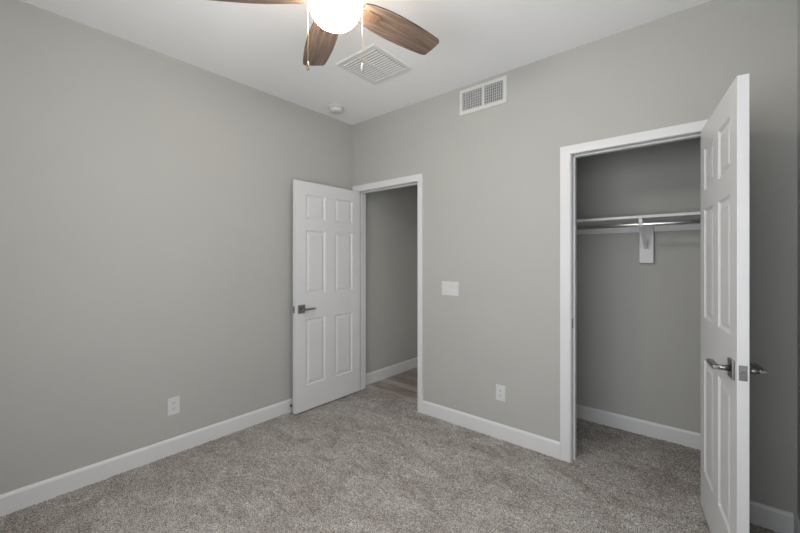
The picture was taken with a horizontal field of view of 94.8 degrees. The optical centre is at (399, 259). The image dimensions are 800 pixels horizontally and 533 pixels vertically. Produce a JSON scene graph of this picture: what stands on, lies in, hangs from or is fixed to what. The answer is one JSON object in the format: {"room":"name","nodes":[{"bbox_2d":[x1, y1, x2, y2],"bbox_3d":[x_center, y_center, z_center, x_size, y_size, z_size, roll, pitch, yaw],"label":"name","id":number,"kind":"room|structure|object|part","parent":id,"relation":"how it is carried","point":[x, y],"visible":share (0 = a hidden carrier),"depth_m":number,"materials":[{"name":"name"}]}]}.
{"room":"empty bedroom","nodes":[
{"label":"empty bedroom","id":0,"kind":"room"},
{"bbox_2d":[0,0,417,493],"bbox_3d":[-1.158,0.003,3.126,0.120,2.800,4.510,0,0,40],"label":"wall","id":1,"kind":"structure","parent":0,"point":[146,195],"depth_m":2.42,"materials":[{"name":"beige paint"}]},
{"bbox_2d":[0,398,292,516],"bbox_3d":[-1.488,1.288,2.632,0.013,0.121,3.090,0,0,40],"label":"baseboard","id":2,"kind":"structure","parent":1,"relation":"attached to","point":[21,498],"depth_m":2.34,"materials":[{"name":"white paint"}]},
{"bbox_2d":[168,396,179,415],"bbox_3d":[-1.564,1.008,2.545,0.009,0.117,0.074,0,0,40],"label":"wall outlet","id":3,"kind":"object","parent":1,"relation":"attached to","point":[174,402],"visible":1,"depth_m":2.54,"materials":[{"name":"white plastic"}]},
{"bbox_2d":[366,357,417,384],"bbox_3d":[-0.028,1.288,4.360,0.013,0.121,1.165,0,0,40],"label":"baseboard","id":4,"kind":"structure","parent":1,"relation":"attached to","point":[389,371],"depth_m":4.26,"materials":[{"name":"white paint"}]},
{"bbox_2d":[20,0,710,124],"bbox_3d":[0.133,-1.447,2.113,3.400,0.100,4.630,0,0,40],"label":"ceiling","id":5,"kind":"structure","parent":0,"point":[260,47],"depth_m":2.30,"materials":[{"name":"paint"}]},
{"bbox_2d":[211,0,438,71],"bbox_3d":[-0.255,-1.112,1.618,1.159,0.570,1.164,0,0,40],"label":"ceiling fan","id":6,"kind":"object","parent":5,"relation":"hanging from","point":[332,18],"visible":1,"depth_m":1.78,"materials":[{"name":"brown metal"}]},
{"bbox_3d":[-0.653,-1.153,1.592,0.469,0.007,0.156,0,10,-4],"label":"blade","id":7,"kind":"part","parent":6,"relation":"part of","materials":[{"name":"brown wood"}]},
{"bbox_3d":[-0.423,-1.153,1.961,0.156,0.007,0.469,-11,4,-22],"label":"blade","id":8,"kind":"part","parent":6,"relation":"part of","materials":[{"name":"brown wood"}]},
{"bbox_3d":[-0.285,-1.100,1.618,0.223,0.161,0.223,0,0,40],"label":"globe","id":9,"kind":"part","parent":6,"relation":"part of","materials":[{"name":"white glass"}]},
{"bbox_3d":[-0.165,-1.035,1.618,0.002,0.344,0.002,0,0,40],"label":"pull chain","id":10,"kind":"part","parent":6,"relation":"part of","materials":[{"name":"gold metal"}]},
{"bbox_3d":[-0.159,-1.181,1.730,0.138,0.075,0.058,0,-10,-40],"label":"blade arm","id":11,"kind":"part","parent":6,"relation":"part of"},
{"bbox_3d":[-0.002,-1.153,1.856,0.469,0.007,0.156,0,-10,-40],"label":"blade","id":12,"kind":"part","parent":6,"relation":"part of","materials":[{"name":"brown wood"}]},
{"bbox_2d":[328,104,343,113],"bbox_3d":[-0.587,-1.371,3.365,0.142,0.052,0.142,0,0,40],"label":"smoke detector","id":13,"kind":"object","parent":5,"relation":"attached to","point":[333,108],"visible":1,"depth_m":3.32,"materials":[{"name":"white plastic"}]},
{"bbox_2d":[336,43,412,84],"bbox_3d":[-0.183,-1.391,2.645,0.389,0.012,0.398,0,0,40],"label":"ceiling vent","id":14,"kind":"object","parent":5,"relation":"in","point":[380,65],"visible":1,"depth_m":2.62,"materials":[{"name":"metal"}]},
{"bbox_2d":[0,367,776,532],"bbox_3d":[0.125,1.369,2.120,3.178,0.068,4.390,0,0,40],"label":"floor","id":15,"kind":"structure","parent":0,"point":[366,460],"depth_m":2.20,"materials":[{"name":"beige carpet"}]},
{"bbox_2d":[352,0,796,514],"bbox_3d":[0.748,0.003,2.841,3.160,2.800,0.115,0,0,40],"label":"wall","id":16,"kind":"structure","parent":0,"point":[491,176],"depth_m":2.52,"materials":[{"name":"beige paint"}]},
{"bbox_2d":[353,173,422,412],"bbox_3d":[-0.105,0.294,3.555,0.894,2.105,0.131,0,0,40],"label":"door frame","id":17,"kind":"structure","parent":16,"relation":"attached to","point":[417,179],"depth_m":3.49,"materials":[{"name":"white paint"}]},
{"bbox_2d":[293,180,359,413],"bbox_3d":[-0.669,0.318,3.459,0.161,2.017,0.776,0,0,40],"label":"door","id":18,"kind":"structure","parent":17,"relation":"attached to","point":[326,219],"depth_m":3.41,"materials":[{"name":"white paint"}]},
{"bbox_3d":[-0.803,0.428,3.220,0.057,0.025,0.120,0,0,40],"label":"lever handle","id":19,"kind":"part","parent":18,"relation":"part of","materials":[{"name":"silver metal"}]},
{"bbox_2d":[442,281,458,295],"bbox_3d":[0.413,0.236,3.041,0.164,0.117,0.011,0,0,40],"label":"light switch","id":20,"kind":"object","parent":16,"relation":"attached to","point":[449,288],"visible":1,"depth_m":3.04,"materials":[{"name":"white plastic"}]},
{"bbox_2d":[460,75,506,115],"bbox_3d":[0.637,-1.267,2.851,0.405,0.204,0.012,0,0,40],"label":"air vent","id":21,"kind":"object","parent":16,"relation":"in","point":[492,93],"visible":1,"depth_m":2.83,"materials":[{"name":"metal"}]},
{"bbox_2d":[422,400,559,459],"bbox_3d":[0.638,1.288,2.850,1.154,0.121,0.013,0,0,40],"label":"baseboard","id":22,"kind":"structure","parent":16,"relation":"attached to","point":[549,447],"depth_m":2.77,"materials":[{"name":"white paint"}]},
{"bbox_2d":[496,384,504,401],"bbox_3d":[0.753,0.996,2.755,0.074,0.117,0.009,0,0,40],"label":"wall outlet","id":23,"kind":"object","parent":16,"relation":"attached to","point":[500,390],"visible":1,"depth_m":2.75,"materials":[{"name":"white plastic"}]},
{"bbox_2d":[560,119,707,462],"bbox_3d":[1.437,0.295,2.252,0.835,2.104,0.131,0,0,40],"label":"door frame","id":24,"kind":"structure","parent":16,"relation":"attached to","point":[568,154],"depth_m":2.44,"materials":[{"name":"white paint"}]},
{"bbox_2d":[576,404,700,449],"bbox_3d":[1.707,1.288,2.534,1.300,0.121,0.655,0,0,40],"label":"baseboard","id":25,"kind":"structure","parent":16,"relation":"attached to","point":[691,439],"depth_m":2.82,"materials":[{"name":"white paint"}]},
{"bbox_2d":[701,74,766,532],"bbox_3d":[1.474,0.313,1.693,0.161,2.026,0.724,0,0,31],"label":"door","id":26,"kind":"structure","parent":16,"relation":"in","point":[726,369],"depth_m":1.56,"materials":[{"name":"white paint"}]},
{"bbox_3d":[1.306,0.428,1.510,0.057,0.025,0.120,0,0,31],"label":"lever handle","id":27,"kind":"part","parent":26,"relation":"part of","materials":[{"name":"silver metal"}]},
{"bbox_3d":[1.295,0.428,1.389,0.025,0.058,0.002,0,0,31],"label":"latch plate","id":28,"kind":"part","parent":26,"relation":"part of","materials":[{"name":"silver metal"}]},
{"bbox_3d":[1.396,0.428,1.457,0.057,0.025,0.120,0,0,31],"label":"lever handle","id":29,"kind":"part","parent":26,"relation":"part of","materials":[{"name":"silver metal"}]},
{"bbox_2d":[749,500,793,532],"bbox_3d":[1.812,1.288,1.858,0.241,0.121,0.013,0,0,40],"label":"baseboard","id":30,"kind":"structure","parent":16,"relation":"attached to","point":[777,520],"depth_m":1.83,"materials":[{"name":"white paint"}]},
{"bbox_2d":[576,137,700,432],"bbox_3d":[1.913,0.003,2.855,1.400,2.800,0.100,0,0,40],"label":"wall","id":31,"kind":"structure","parent":0,"point":[638,325],"depth_m":2.84,"materials":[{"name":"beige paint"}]},
{"bbox_2d":[576,211,700,234],"bbox_3d":[1.816,-0.263,2.664,1.298,0.099,0.314,0,0,40],"label":"closet shelf","id":32,"kind":"object","parent":31,"relation":"attached to","point":[686,215],"visible":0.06,"depth_m":2.72,"materials":[{"name":"white paint"}]},
{"bbox_2d":[576,219,700,229],"bbox_3d":[1.712,-0.248,2.540,1.259,0.052,0.052,0,0,40],"label":"closet rod","id":33,"kind":"object","parent":32,"relation":"attached to","point":[692,221],"visible":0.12,"depth_m":2.55,"materials":[{"name":"silver metal"}]},
{"bbox_2d":[638,218,653,262],"bbox_3d":[1.768,-0.135,2.669,0.090,0.315,0.330,0,0,40],"label":"shelf bracket","id":34,"kind":"object","parent":32,"relation":"attached to","point":[646,233],"visible":0.97,"depth_m":2.77,"materials":[{"name":"white metal"}]},
{"bbox_3d":[1.760,-0.184,2.663,0.022,0.213,0.310,0,0,40],"label":"arm","id":35,"kind":"part","parent":34,"relation":"part of","materials":[{"name":"white paint"}]},
{"bbox_2d":[797,0,799,520],"bbox_3d":[1.347,0.003,1.009,0.120,2.800,4.510,0,0,40],"label":"wall","id":36,"kind":"structure","parent":0,"point":[798,1],"depth_m":1.75,"materials":[{"name":"beige paint"}]},
{"bbox_2d":[794,514,799,532],"bbox_3d":[0.916,1.288,0.601,0.013,0.121,3.090,0,0,40],"label":"baseboard","id":37,"kind":"structure","parent":36,"relation":"attached to","point":[796,519],"depth_m":1.74,"materials":[{"name":"white paint"}]}
]}

